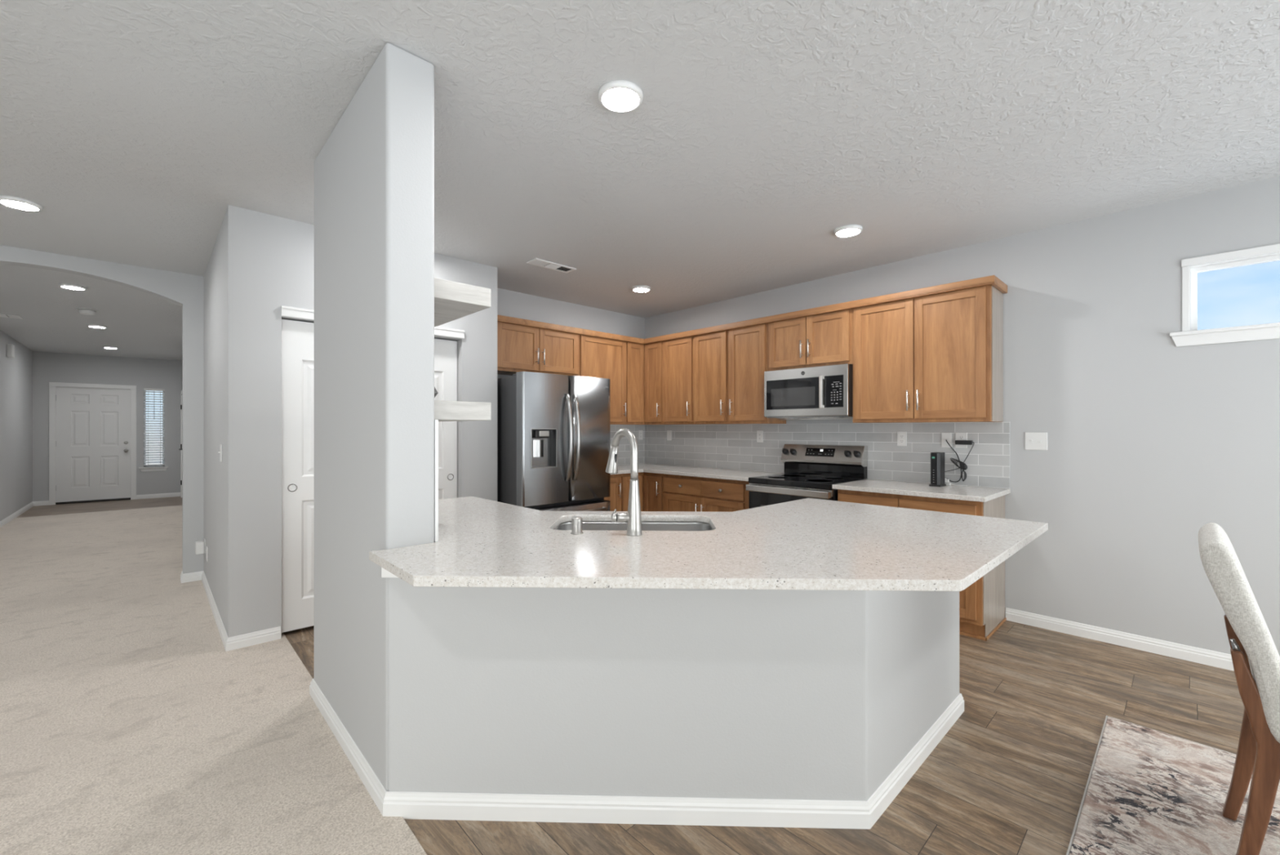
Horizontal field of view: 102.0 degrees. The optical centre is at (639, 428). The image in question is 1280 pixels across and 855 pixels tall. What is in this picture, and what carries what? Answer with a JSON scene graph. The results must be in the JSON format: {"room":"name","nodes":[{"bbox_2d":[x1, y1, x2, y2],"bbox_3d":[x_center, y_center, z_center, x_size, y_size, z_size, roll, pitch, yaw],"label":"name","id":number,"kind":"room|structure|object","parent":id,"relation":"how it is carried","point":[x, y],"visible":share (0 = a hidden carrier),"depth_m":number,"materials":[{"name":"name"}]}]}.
{"room":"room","nodes":[
{"label":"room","id":0,"kind":"room"},
{"bbox_2d":[0,329,32,520],"bbox_3d":[-8.092,-0.005,6.271,0.120,2.740,7.770,0,0,-43],"label":"wall","id":1,"kind":"structure","parent":0,"point":[16,372],"depth_m":7.97,"materials":[{"name":"grey paint"}]},
{"bbox_2d":[6,343,14,357],"bbox_3d":[-9.191,-1.140,7.565,0.058,0.190,0.180,0,0,-43],"label":"door chime","id":2,"kind":"object","parent":1,"relation":"attached to","point":[10,347],"visible":1,"depth_m":7.51,"materials":[{"name":"white plastic"}]},
{"bbox_2d":[0,500,48,527],"bbox_3d":[-7.978,1.322,6.379,0.195,0.086,7.770,0,0,-43],"label":"baseboard","id":3,"kind":"structure","parent":1,"relation":"attached to","point":[10,517],"depth_m":8.35,"materials":[{"name":"white wood"}]},
{"bbox_2d":[16,496,182,517],"bbox_3d":[-9.481,1.393,9.271,2.340,0.064,1.900,0,0,-43],"label":"floor","id":4,"kind":"structure","parent":0,"point":[64,508],"depth_m":9.08,"materials":[{"name":"wood"}]},
{"bbox_2d":[0,244,203,573],"bbox_3d":[-5.628,-0.005,3.165,4.560,2.740,0.130,0,0,-43],"label":"wall","id":5,"kind":"structure","parent":0,"point":[184,290],"depth_m":4.59,"materials":[{"name":"grey paint"}]},
{"bbox_2d":[32,351,181,501],"bbox_3d":[-10.044,-0.005,9.860,2.210,2.740,0.130,0,0,-43],"label":"wall","id":6,"kind":"structure","parent":0,"point":[47,366],"depth_m":9.90,"materials":[{"name":"grey paint"}]},
{"bbox_2d":[48,382,136,505],"bbox_3d":[-10.170,0.263,9.659,1.120,2.205,0.046,0,0,-43],"label":"trim","id":7,"kind":"structure","parent":6,"relation":"attached to","point":[52,385],"depth_m":9.47,"materials":[{"name":"white wood"}]},
{"bbox_2d":[55,386,130,502],"bbox_3d":[-10.181,0.275,9.665,0.986,2.098,0.117,0,0,-43],"label":"door","id":8,"kind":"structure","parent":6,"relation":"in","point":[93,424],"depth_m":9.65,"materials":[{"name":"white wood"}]},
{"bbox_2d":[55,497,130,504],"bbox_3d":[-10.204,1.345,9.695,0.980,0.040,0.130,0,0,-43],"label":"threshold","id":9,"kind":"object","parent":6,"relation":"attached to","point":[128,498],"depth_m":9.64,"materials":[{"name":"brown metal"}]},
{"bbox_2d":[138,390,168,471],"bbox_3d":[-9.601,0.015,10.227,0.422,1.630,0.145,0,0,-43],"label":"window","id":10,"kind":"structure","parent":6,"relation":"in","point":[146,468],"depth_m":10.19,"materials":[{"name":"white"}]},
{"bbox_2d":[143,387,164,465],"bbox_3d":[-9.589,-0.039,10.227,0.303,1.518,0.051,0,0,-43],"label":"window blind","id":11,"kind":"object","parent":10,"relation":"attached to","point":[152,390],"visible":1,"depth_m":10.24,"materials":[{"name":"white plastic"}]},
{"bbox_2d":[136,492,180,498],"bbox_3d":[-9.464,1.322,10.202,0.657,0.086,0.170,0,0,-43],"label":"baseboard","id":12,"kind":"structure","parent":6,"relation":"attached to","point":[172,494],"depth_m":10.25,"materials":[{"name":"white wood"}]},
{"bbox_2d":[181,360,182,390],"bbox_3d":[-6.573,-0.005,7.705,0.120,2.740,7.770,0,0,-43],"label":"wall","id":13,"kind":"structure","parent":0,"point":[181,361],"depth_m":10.46,"materials":[{"name":"grey paint"}]},
{"bbox_2d":[178,404,182,484],"bbox_3d":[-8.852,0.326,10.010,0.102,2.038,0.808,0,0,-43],"label":"door hinges","id":14,"kind":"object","parent":13,"relation":"in","point":[180,405],"depth_m":10.28,"materials":[{"name":"metal"}]},
{"bbox_2d":[180,390,182,497],"bbox_3d":[-8.847,0.305,10.014,0.018,2.120,0.950,0,0,-43],"label":"trim","id":15,"kind":"structure","parent":13,"relation":"attached to","point":[181,390],"depth_m":10.30,"materials":[{"name":"white wood"}]},
{"bbox_2d":[0,505,426,854],"bbox_3d":[-4.619,1.391,2.227,4.940,0.068,15.020,0,0,-43],"label":"floor","id":16,"kind":"structure","parent":0,"point":[128,724],"depth_m":2.39,"materials":[{"name":"beige carpet"}]},
{"bbox_2d":[203,212,226,630],"bbox_3d":[-3.229,-0.005,4.010,0.120,2.740,1.935,0,0,-43],"label":"wall","id":17,"kind":"structure","parent":0,"point":[215,275],"depth_m":3.83,"materials":[{"name":"grey paint"}]},
{"bbox_2d":[204,538,205,552],"bbox_3d":[-3.799,1.020,4.520,0.008,0.116,0.072,0,0,-43],"label":"wall outlet","id":18,"kind":"object","parent":17,"relation":"attached to","point":[204,539],"visible":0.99,"depth_m":4.50,"materials":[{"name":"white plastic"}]},
{"bbox_2d":[195,541,204,554],"bbox_3d":[-3.823,1.030,4.498,0.056,0.100,0.070,0,0,-43],"label":"plug","id":19,"kind":"object","parent":18,"relation":"attached to","point":[199,545],"visible":1,"depth_m":4.47,"materials":[{"name":"white plastic"}]},
{"bbox_2d":[205,546,208,561],"bbox_3d":[-3.624,1.045,4.335,0.008,0.116,0.072,0,0,-43],"label":"wall outlet","id":20,"kind":"object","parent":17,"relation":"attached to","point":[206,549],"visible":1,"depth_m":4.31,"materials":[{"name":"white plastic"}]},
{"bbox_2d":[217,444,222,462],"bbox_3d":[-2.807,0.162,3.463,0.018,0.116,0.072,0,0,-43],"label":"wall switch","id":21,"kind":"object","parent":17,"relation":"attached to","point":[220,451],"visible":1,"depth_m":3.45,"materials":[{"name":"white plastic"}]},
{"bbox_2d":[180,570,280,651],"bbox_3d":[-3.232,1.322,4.003,2.222,0.086,0.281,0,0,43],"label":"baseboard","id":22,"kind":"structure","parent":17,"relation":"attached to","point":[251,638],"depth_m":3.32,"materials":[{"name":"white wood"}]},
{"bbox_2d":[226,204,497,637],"bbox_3d":[-1.912,-0.005,3.840,1.802,2.740,0.120,0,0,-43],"label":"wall","id":23,"kind":"structure","parent":0,"point":[270,258],"depth_m":3.31,"materials":[{"name":"grey paint"}]},
{"bbox_2d":[281,319,314,632],"bbox_3d":[-2.132,0.307,3.619,0.623,2.055,0.038,0,0,-43],"label":"door","id":24,"kind":"structure","parent":23,"relation":"in","point":[297,336],"depth_m":3.45,"materials":[{"name":"white wood"}]},
{"bbox_2d":[280,305,464,338],"bbox_3d":[-1.875,-0.765,3.779,1.235,0.064,0.024,0,0,-43],"label":"trim","id":25,"kind":"structure","parent":23,"relation":"attached to","point":[286,311],"depth_m":3.46,"materials":[{"name":"white wood"}]},
{"bbox_2d":[434,338,457,499],"bbox_3d":[-1.738,0.307,4.050,0.623,2.055,0.038,0,0,-43],"label":"door","id":26,"kind":"structure","parent":23,"relation":"in","point":[445,350],"depth_m":4.19,"materials":[{"name":"white wood"}]},
{"bbox_2d":[314,42,434,791],"bbox_3d":[-1.222,-0.005,2.302,0.173,2.740,1.135,0,0,-43],"label":"wall pillar","id":27,"kind":"structure","parent":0,"point":[374,173],"depth_m":1.98,"materials":[{"name":"grey paint"}]},
{"bbox_2d":[434,277,491,327],"bbox_3d":[-1.091,-0.562,2.497,0.283,0.078,1.020,0,0,-43],"label":"floating shelf","id":28,"kind":"object","parent":27,"relation":"attached to","point":[453,300],"visible":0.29,"depth_m":2.18,"materials":[{"name":"white wood"}]},
{"bbox_2d":[434,400,491,421],"bbox_3d":[-1.091,-0.075,2.497,0.283,0.077,1.020,0,0,-43],"label":"floating shelf","id":29,"kind":"object","parent":27,"relation":"attached to","point":[444,411],"visible":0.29,"depth_m":2.14,"materials":[{"name":"white wood"}]},
{"bbox_2d":[434,386,438,397],"bbox_3d":[-0.986,-0.197,2.315,0.161,0.165,0.163,0,0,-43],"label":"ornament","id":30,"kind":"object","parent":29,"relation":"on","point":[436,393],"visible":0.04,"depth_m":2.31,"materials":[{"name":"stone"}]},
{"bbox_2d":[449,288,644,378],"bbox_3d":[-0.862,-0.005,5.636,2.425,2.740,0.120,0,0,-43],"label":"wall","id":31,"kind":"structure","parent":0,"point":[509,303],"depth_m":5.61,"materials":[{"name":"grey paint"}]},
{"bbox_2d":[497,321,578,376],"bbox_3d":[-1.101,-0.756,5.063,1.048,0.447,0.376,0,0,-43],"label":"upper cabinet","id":32,"kind":"object","parent":31,"relation":"attached to","point":[520,348],"visible":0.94,"depth_m":4.95,"materials":[{"name":"brown wood"}]},
{"bbox_2d":[578,333,626,424],"bbox_3d":[-0.485,-0.515,5.645,0.644,0.929,0.376,0,0,-43],"label":"upper cabinet","id":33,"kind":"object","parent":31,"relation":"attached to","point":[598,357],"visible":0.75,"depth_m":5.61,"materials":[{"name":"brown wood"}]},
{"bbox_2d":[609,424,644,464],"bbox_3d":[-0.412,0.187,5.971,1.310,0.475,0.010,0,0,-43],"label":"tile backsplash","id":34,"kind":"structure","parent":31,"relation":"attached to","point":[624,450],"depth_m":6.21,"materials":[{"name":"grey tile"}]},
{"bbox_2d":[638,430,642,439],"bbox_3d":[0.008,0.074,6.354,0.072,0.116,0.008,0,0,-43],"label":"wall outlet","id":35,"kind":"object","parent":34,"relation":"attached to","point":[640,432],"visible":1,"depth_m":6.35,"materials":[{"name":"white plastic"}]},
{"bbox_2d":[0,0,1279,360],"bbox_3d":[-3.838,-1.425,4.270,8.920,0.100,16.920,0,0,-43],"label":"ceiling","id":36,"kind":"structure","parent":0,"point":[760,130],"depth_m":2.35,"materials":[{"name":"white paint"}]},
{"bbox_2d":[0,312,22,319],"bbox_3d":[-7.692,-1.369,6.236,0.315,0.012,0.270,0,0,-43],"label":"ceiling vent","id":37,"kind":"object","parent":36,"relation":"in","point":[3,315],"visible":1,"depth_m":6.28,"materials":[{"name":"white metal"}]},
{"bbox_2d":[0,195,42,211],"bbox_3d":[-3.761,-1.363,3.140,0.184,0.023,0.184,0,0,-43],"label":"recessed light","id":38,"kind":"object","parent":36,"relation":"in","point":[16,202],"visible":1,"depth_m":3.12,"materials":[{"name":"white plastic"}]},
{"bbox_2d":[0,200,38,210],"bbox_3d":[-3.761,-1.359,3.140,0.151,0.009,0.151,0,0,-43],"label":"diffuser","id":39,"kind":"object","parent":38,"relation":"attached to","point":[26,205],"depth_m":3.13,"materials":[{"name":"white plastic"}]},
{"bbox_2d":[58,283,86,290],"bbox_3d":[-5.447,-1.363,4.976,0.184,0.023,0.184,0,0,-43],"label":"recessed light","id":40,"kind":"object","parent":36,"relation":"in","point":[68,286],"visible":1,"depth_m":4.94,"materials":[{"name":"white plastic"}]},
{"bbox_2d":[62,285,84,289],"bbox_3d":[-5.447,-1.359,4.976,0.151,0.009,0.151,0,0,-43],"label":"diffuser","id":41,"kind":"object","parent":40,"relation":"attached to","point":[73,287],"depth_m":4.97,"materials":[{"name":"white plastic"}]},
{"bbox_2d":[75,307,97,315],"bbox_3d":[-6.362,-1.347,5.958,0.170,0.056,0.170,0,0,-43],"label":"smoke detector","id":42,"kind":"object","parent":36,"relation":"attached to","point":[85,311],"visible":1,"depth_m":5.92,"materials":[{"name":"white plastic"}]},
{"bbox_2d":[87,324,106,328],"bbox_3d":[-7.218,-1.363,6.889,0.184,0.023,0.184,0,0,-43],"label":"recessed light","id":43,"kind":"object","parent":36,"relation":"in","point":[95,326],"visible":1,"depth_m":6.85,"materials":[{"name":"white"}]},
{"bbox_2d":[102,346,118,348],"bbox_3d":[-8.873,-1.363,8.686,0.184,0.023,0.184,0,0,-43],"label":"recessed light","id":44,"kind":"object","parent":36,"relation":"in","point":[106,347],"visible":1,"depth_m":8.64,"materials":[{"name":"white"}]},
{"bbox_2d":[526,257,576,272],"bbox_3d":[-0.739,-1.369,4.352,0.400,0.012,0.145,0,0,-43],"label":"ceiling vent","id":45,"kind":"object","parent":36,"relation":"in","point":[539,262],"visible":1,"depth_m":4.33,"materials":[{"name":"white metal"}]},
{"bbox_2d":[598,80,643,112],"bbox_3d":[-0.079,-1.363,2.132,0.184,0.023,0.184,0,0,-43],"label":"recessed light","id":46,"kind":"object","parent":36,"relation":"in","point":[615,95],"visible":1,"depth_m":2.11,"materials":[{"name":"white plastic"}]},
{"bbox_2d":[602,88,639,111],"bbox_3d":[-0.079,-1.359,2.132,0.151,0.009,0.151,0,0,-43],"label":"diffuser","id":47,"kind":"object","parent":46,"relation":"attached to","point":[613,99],"depth_m":2.13,"materials":[{"name":"white plastic"}]},
{"bbox_2d":[631,284,650,292],"bbox_3d":[0.011,-1.363,5.052,0.184,0.023,0.184,0,0,-43],"label":"recessed light","id":48,"kind":"object","parent":36,"relation":"in","point":[641,288],"visible":1,"depth_m":5.01,"materials":[{"name":"white plastic"}]},
{"bbox_2d":[633,288,648,292],"bbox_3d":[0.011,-1.359,5.052,0.151,0.009,0.151,0,0,-43],"label":"diffuser","id":49,"kind":"object","parent":48,"relation":"attached to","point":[637,290],"depth_m":5.06,"materials":[{"name":"white plastic"}]},
{"bbox_2d":[833,224,862,237],"bbox_3d":[1.436,-1.363,3.575,0.184,0.023,0.184,0,0,-43],"label":"recessed light","id":50,"kind":"object","parent":36,"relation":"in","point":[849,230],"visible":1,"depth_m":3.54,"materials":[{"name":"white plastic"}]},
{"bbox_2d":[836,228,859,236],"bbox_3d":[1.436,-1.359,3.575,0.151,0.009,0.151,0,0,-43],"label":"diffuser","id":51,"kind":"object","parent":50,"relation":"attached to","point":[840,232],"depth_m":3.57,"materials":[{"name":"white plastic"}]},
{"bbox_2d":[388,577,959,800],"bbox_3d":[0.386,0.912,1.972,2.527,0.906,0.582,0,0,-16],"label":"wall","id":52,"kind":"structure","parent":0,"point":[770,694],"depth_m":1.81,"materials":[{"name":"grey paint"}]},
{"bbox_2d":[381,567,397,577],"bbox_3d":[-0.062,0.488,1.796,1.684,0.062,0.020,0,0,2],"label":"trim","id":53,"kind":"structure","parent":52,"relation":"attached to","point":[384,573],"depth_m":1.81,"materials":[{"name":"white"}]},
{"bbox_2d":[434,419,438,541],"bbox_3d":[-1.152,0.195,2.363,0.012,0.460,1.122,0,0,-43],"label":"trim","id":54,"kind":"structure","parent":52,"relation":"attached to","point":[436,421],"depth_m":1.96,"materials":[{"name":"white"}]},
{"bbox_2d":[368,496,1048,591],"bbox_3d":[0.056,0.441,2.492,2.397,0.032,2.673,0,0,-43],"label":"countertop","id":55,"kind":"structure","parent":52,"relation":"on","point":[806,544],"depth_m":1.82,"materials":[{"name":"stone"}]},
{"bbox_2d":[570,516,582,534],"bbox_3d":[-0.257,0.392,2.112,0.051,0.066,0.051,0,0,-43],"label":"air gap cap","id":56,"kind":"object","parent":55,"relation":"on","point":[576,522],"visible":1,"depth_m":2.09,"materials":[{"name":"silver metal"}]},
{"bbox_2d":[605,428,642,535],"bbox_3d":[-0.091,0.212,2.138,0.112,0.427,0.225,0,0,-38],"label":"kitchen faucet","id":57,"kind":"object","parent":55,"relation":"on","point":[633,517],"visible":1,"depth_m":2.08,"materials":[{"name":"silver metal"}]},
{"bbox_2d":[617,512,629,522],"bbox_3d":[-0.057,0.357,2.091,0.068,0.042,0.042,0,0,2],"label":"handle","id":58,"kind":"object","parent":57,"relation":"attached to","point":[621,517],"depth_m":2.07,"materials":[{"name":"silver metal"}]},
{"bbox_2d":[555,520,712,530],"bbox_3d":[-0.028,0.569,2.366,0.777,0.221,0.452,0,0,2],"label":"sink","id":59,"kind":"object","parent":55,"relation":"in","point":[586,525],"visible":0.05,"depth_m":2.56,"materials":[{"name":"silver metal"}]},
{"bbox_2d":[283,620,1244,854],"bbox_3d":[1.208,1.395,2.537,3.960,0.060,7.470,0,0,-43],"label":"floor","id":60,"kind":"structure","parent":0,"point":[1010,775],"depth_m":2.09,"materials":[{"name":"wood"}]},
{"bbox_2d":[497,371,609,511],"bbox_3d":[-0.891,0.449,4.818,0.938,1.832,0.990,0,0,-43],"label":"refrigerator","id":61,"kind":"object","parent":60,"relation":"on","point":[553,429],"visible":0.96,"depth_m":4.44,"materials":[{"name":"grey metal"}]},
{"bbox_2d":[604,473,621,511],"bbox_3d":[-0.523,0.912,5.424,0.384,0.906,0.645,0,0,-43],"label":"base cabinet","id":62,"kind":"object","parent":60,"relation":"on","point":[615,496],"visible":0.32,"depth_m":5.29,"materials":[{"name":"brown wood"}]},
{"bbox_2d":[309,678,964,828],"bbox_3d":[-0.089,1.322,2.215,3.267,0.086,0.917,0,0,4],"label":"baseboard","id":63,"kind":"structure","parent":60,"relation":"on","point":[686,811],"depth_m":1.80,"materials":[{"name":"white"}]},
{"bbox_2d":[620,471,663,511],"bbox_3d":[0.032,0.912,5.784,0.915,0.906,0.883,0,0,-43],"label":"base cabinet","id":64,"kind":"object","parent":60,"relation":"on","point":[651,484],"visible":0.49,"depth_m":5.44,"materials":[{"name":"brown wood"}]},
{"bbox_2d":[663,473,749,511],"bbox_3d":[0.809,0.912,5.157,0.645,0.906,1.093,0,0,-43],"label":"base cabinet","id":65,"kind":"object","parent":60,"relation":"on","point":[681,492],"visible":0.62,"depth_m":4.96,"materials":[{"name":"brown wood"}]},
{"bbox_2d":[609,462,784,480],"bbox_3d":[0.267,0.441,5.250,1.306,0.032,1.984,0,0,-43],"label":"countertop","id":66,"kind":"structure","parent":65,"relation":"on","point":[713,473],"depth_m":5.21,"materials":[{"name":"stone"}]},
{"bbox_2d":[745,443,867,508],"bbox_3d":[1.424,0.753,4.449,0.697,1.224,0.764,0,0,-43],"label":"range","id":67,"kind":"object","parent":60,"relation":"on","point":[845,462],"visible":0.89,"depth_m":4.45,"materials":[{"name":"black metal"}]},
{"bbox_2d":[748,473,863,489],"bbox_3d":[1.417,0.446,4.443,0.579,0.048,0.762,0,0,-43],"label":"cooktop","id":68,"kind":"object","parent":67,"relation":"in","point":[797,481],"depth_m":4.36,"materials":[{"name":"black glass"}]},
{"bbox_2d":[837,488,1006,640],"bbox_3d":[2.055,0.912,3.837,0.645,0.906,0.972,0,0,-43],"label":"base cabinet","id":69,"kind":"object","parent":60,"relation":"on","point":[982,603],"visible":0.19,"depth_m":3.46,"materials":[{"name":"brown wood"}]},
{"bbox_2d":[831,479,1010,502],"bbox_3d":[2.053,0.441,3.824,0.666,0.032,0.999,0,0,-43],"label":"countertop","id":70,"kind":"structure","parent":69,"relation":"on","point":[973,493],"depth_m":3.67,"materials":[{"name":"stone"}]},
{"bbox_2d":[928,452,946,486],"bbox_3d":[2.223,0.300,3.870,0.143,0.250,0.076,0,0,-43],"label":"router","id":71,"kind":"object","parent":70,"relation":"on","point":[937,459],"visible":1,"depth_m":3.83,"materials":[{"name":"black plastic"}]},
{"bbox_2d":[945,478,967,485],"bbox_3d":[2.361,0.396,3.885,0.161,0.058,0.054,0,0,31],"label":"cable","id":72,"kind":"object","parent":70,"relation":"on","point":[947,481],"visible":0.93,"depth_m":3.89,"materials":[{"name":"white plastic"}]},
{"bbox_2d":[1066,715,1279,854],"bbox_3d":[2.417,1.359,0.894,1.840,0.010,2.556,0,0,-43],"label":"area rug","id":73,"kind":"object","parent":60,"relation":"on","point":[1148,791],"visible":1,"depth_m":1.88,"materials":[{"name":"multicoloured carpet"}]},
{"bbox_2d":[1198,522,1279,854],"bbox_3d":[2.078,0.842,1.488,0.465,1.023,0.643,0,0,-43],"label":"dining chair","id":74,"kind":"object","parent":73,"relation":"on","point":[1255,657],"visible":1,"depth_m":1.50,"materials":[{"name":"fabric"}]},
{"bbox_2d":[644,175,1279,655],"bbox_3d":[2.594,-0.005,3.844,0.140,2.740,7.470,0,0,-43],"label":"wall","id":75,"kind":"structure","parent":0,"point":[1152,441],"depth_m":3.26,"materials":[{"name":"grey paint"}]},
{"bbox_2d":[625,341,663,424],"bbox_3d":[0.058,-0.515,5.982,0.605,0.929,0.630,0,0,-43],"label":"upper cabinet","id":76,"kind":"object","parent":75,"relation":"attached to","point":[644,362],"visible":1,"depth_m":5.85,"materials":[{"name":"brown wood"}]},
{"bbox_2d":[663,335,703,424],"bbox_3d":[0.508,-0.515,5.672,0.376,0.929,0.438,0,0,-43],"label":"upper cabinet","id":77,"kind":"object","parent":75,"relation":"attached to","point":[678,353],"visible":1,"depth_m":5.56,"materials":[{"name":"brown wood"}]},
{"bbox_2d":[693,323,786,424],"bbox_3d":[0.966,-0.515,5.187,0.376,0.929,0.893,0,0,-43],"label":"upper cabinet","id":78,"kind":"object","parent":75,"relation":"attached to","point":[730,366],"visible":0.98,"depth_m":5.04,"materials":[{"name":"brown wood"}]},
{"bbox_2d":[768,308,853,370],"bbox_3d":[1.545,-0.754,4.573,0.376,0.452,0.793,0,0,-43],"label":"upper cabinet","id":79,"kind":"object","parent":75,"relation":"attached to","point":[826,339],"visible":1,"depth_m":4.43,"materials":[{"name":"brown wood"}]},
{"bbox_2d":[764,363,853,420],"bbox_3d":[1.525,-0.303,4.548,0.437,0.440,0.779,0,0,-43],"label":"microwave","id":80,"kind":"object","parent":79,"relation":"attached to","point":[821,392],"visible":0.99,"depth_m":4.39,"materials":[{"name":"silver metal"}]},
{"bbox_2d":[644,422,1009,488],"bbox_3d":[1.350,0.187,5.053,0.010,0.475,3.743,0,0,-43],"label":"tile backsplash","id":81,"kind":"structure","parent":75,"relation":"attached to","point":[731,446],"depth_m":4.46,"materials":[{"name":"grey tile"}]},
{"bbox_2d":[666,430,671,439],"bbox_3d":[0.345,0.077,6.103,0.009,0.116,0.072,0,0,-43],"label":"wall switch","id":82,"kind":"object","parent":81,"relation":"attached to","point":[668,432],"visible":1,"depth_m":6.10,"materials":[{"name":"white plastic"}]},
{"bbox_2d":[756,431,763,442],"bbox_3d":[1.202,0.076,5.194,0.008,0.116,0.072,0,0,-43],"label":"wall outlet","id":83,"kind":"object","parent":81,"relation":"attached to","point":[759,433],"visible":1,"depth_m":5.19,"materials":[{"name":"white plastic"}]},
{"bbox_2d":[897,431,906,445],"bbox_3d":[2.130,0.080,4.212,0.008,0.116,0.072,0,0,-43],"label":"wall outlet","id":84,"kind":"object","parent":81,"relation":"attached to","point":[901,436],"visible":1,"depth_m":4.21,"materials":[{"name":"white plastic"}]},
{"bbox_2d":[941,431,951,447],"bbox_3d":[2.350,0.084,3.973,0.016,0.116,0.072,0,0,-43],"label":"wall outlet","id":85,"kind":"object","parent":81,"relation":"attached to","point":[944,435],"visible":1,"depth_m":3.98,"materials":[{"name":"white plastic"}]},
{"bbox_2d":[945,439,961,482],"bbox_3d":[2.348,0.241,3.939,0.154,0.326,0.070,0,0,5],"label":"coaxial cable","id":86,"kind":"object","parent":85,"relation":"hanging from","point":[945,439],"visible":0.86,"depth_m":3.92,"materials":[{"name":"black plastic"}]},
{"bbox_2d":[945,440,974,480],"bbox_3d":[2.381,0.238,3.890,0.214,0.307,0.071,0,0,29],"label":"power adapter","id":87,"kind":"object","parent":81,"relation":"attached to","point":[963,466],"visible":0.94,"depth_m":3.86,"materials":[{"name":"black plastic"}]},
{"bbox_2d":[955,432,967,448],"bbox_3d":[2.421,0.084,3.903,0.008,0.116,0.078,0,0,-43],"label":"wall outlet","id":88,"kind":"object","parent":81,"relation":"attached to","point":[959,436],"visible":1,"depth_m":3.90,"materials":[{"name":"white plastic"}]},
{"bbox_2d":[853,284,1003,422],"bbox_3d":[2.145,-0.515,3.938,0.376,0.929,0.952,0,0,-43],"label":"upper cabinet","id":89,"kind":"object","parent":75,"relation":"attached to","point":[935,357],"visible":1,"depth_m":3.76,"materials":[{"name":"brown wood"}]},
{"bbox_2d":[497,275,1007,343],"bbox_3d":[0.508,-0.998,4.271,2.300,0.056,3.738,0,0,-43],"label":"crown molding","id":90,"kind":"structure","parent":89,"relation":"attached to","point":[993,280],"depth_m":4.55,"materials":[{"name":"brown wood"}]},
{"bbox_2d":[1025,431,1047,449],"bbox_3d":[2.735,0.084,3.579,0.018,0.122,0.125,0,0,-43],"label":"wall switch","id":91,"kind":"object","parent":75,"relation":"attached to","point":[1033,440],"visible":1,"depth_m":3.58,"materials":[{"name":"white plastic"}]},
{"bbox_2d":[1005,607,1234,671],"bbox_3d":[3.815,1.322,2.438,0.014,0.086,3.489,0,0,-43],"label":"baseboard","id":92,"kind":"structure","parent":75,"relation":"attached to","point":[1205,656],"depth_m":3.25,"materials":[{"name":"white wood"}]},
{"bbox_2d":[1169,243,1279,346],"bbox_3d":[3.708,-0.748,2.640,0.174,0.513,1.409,0,0,-43],"label":"window","id":93,"kind":"structure","parent":75,"relation":"in","point":[1189,335],"depth_m":2.97,"materials":[{"name":"white wood"}]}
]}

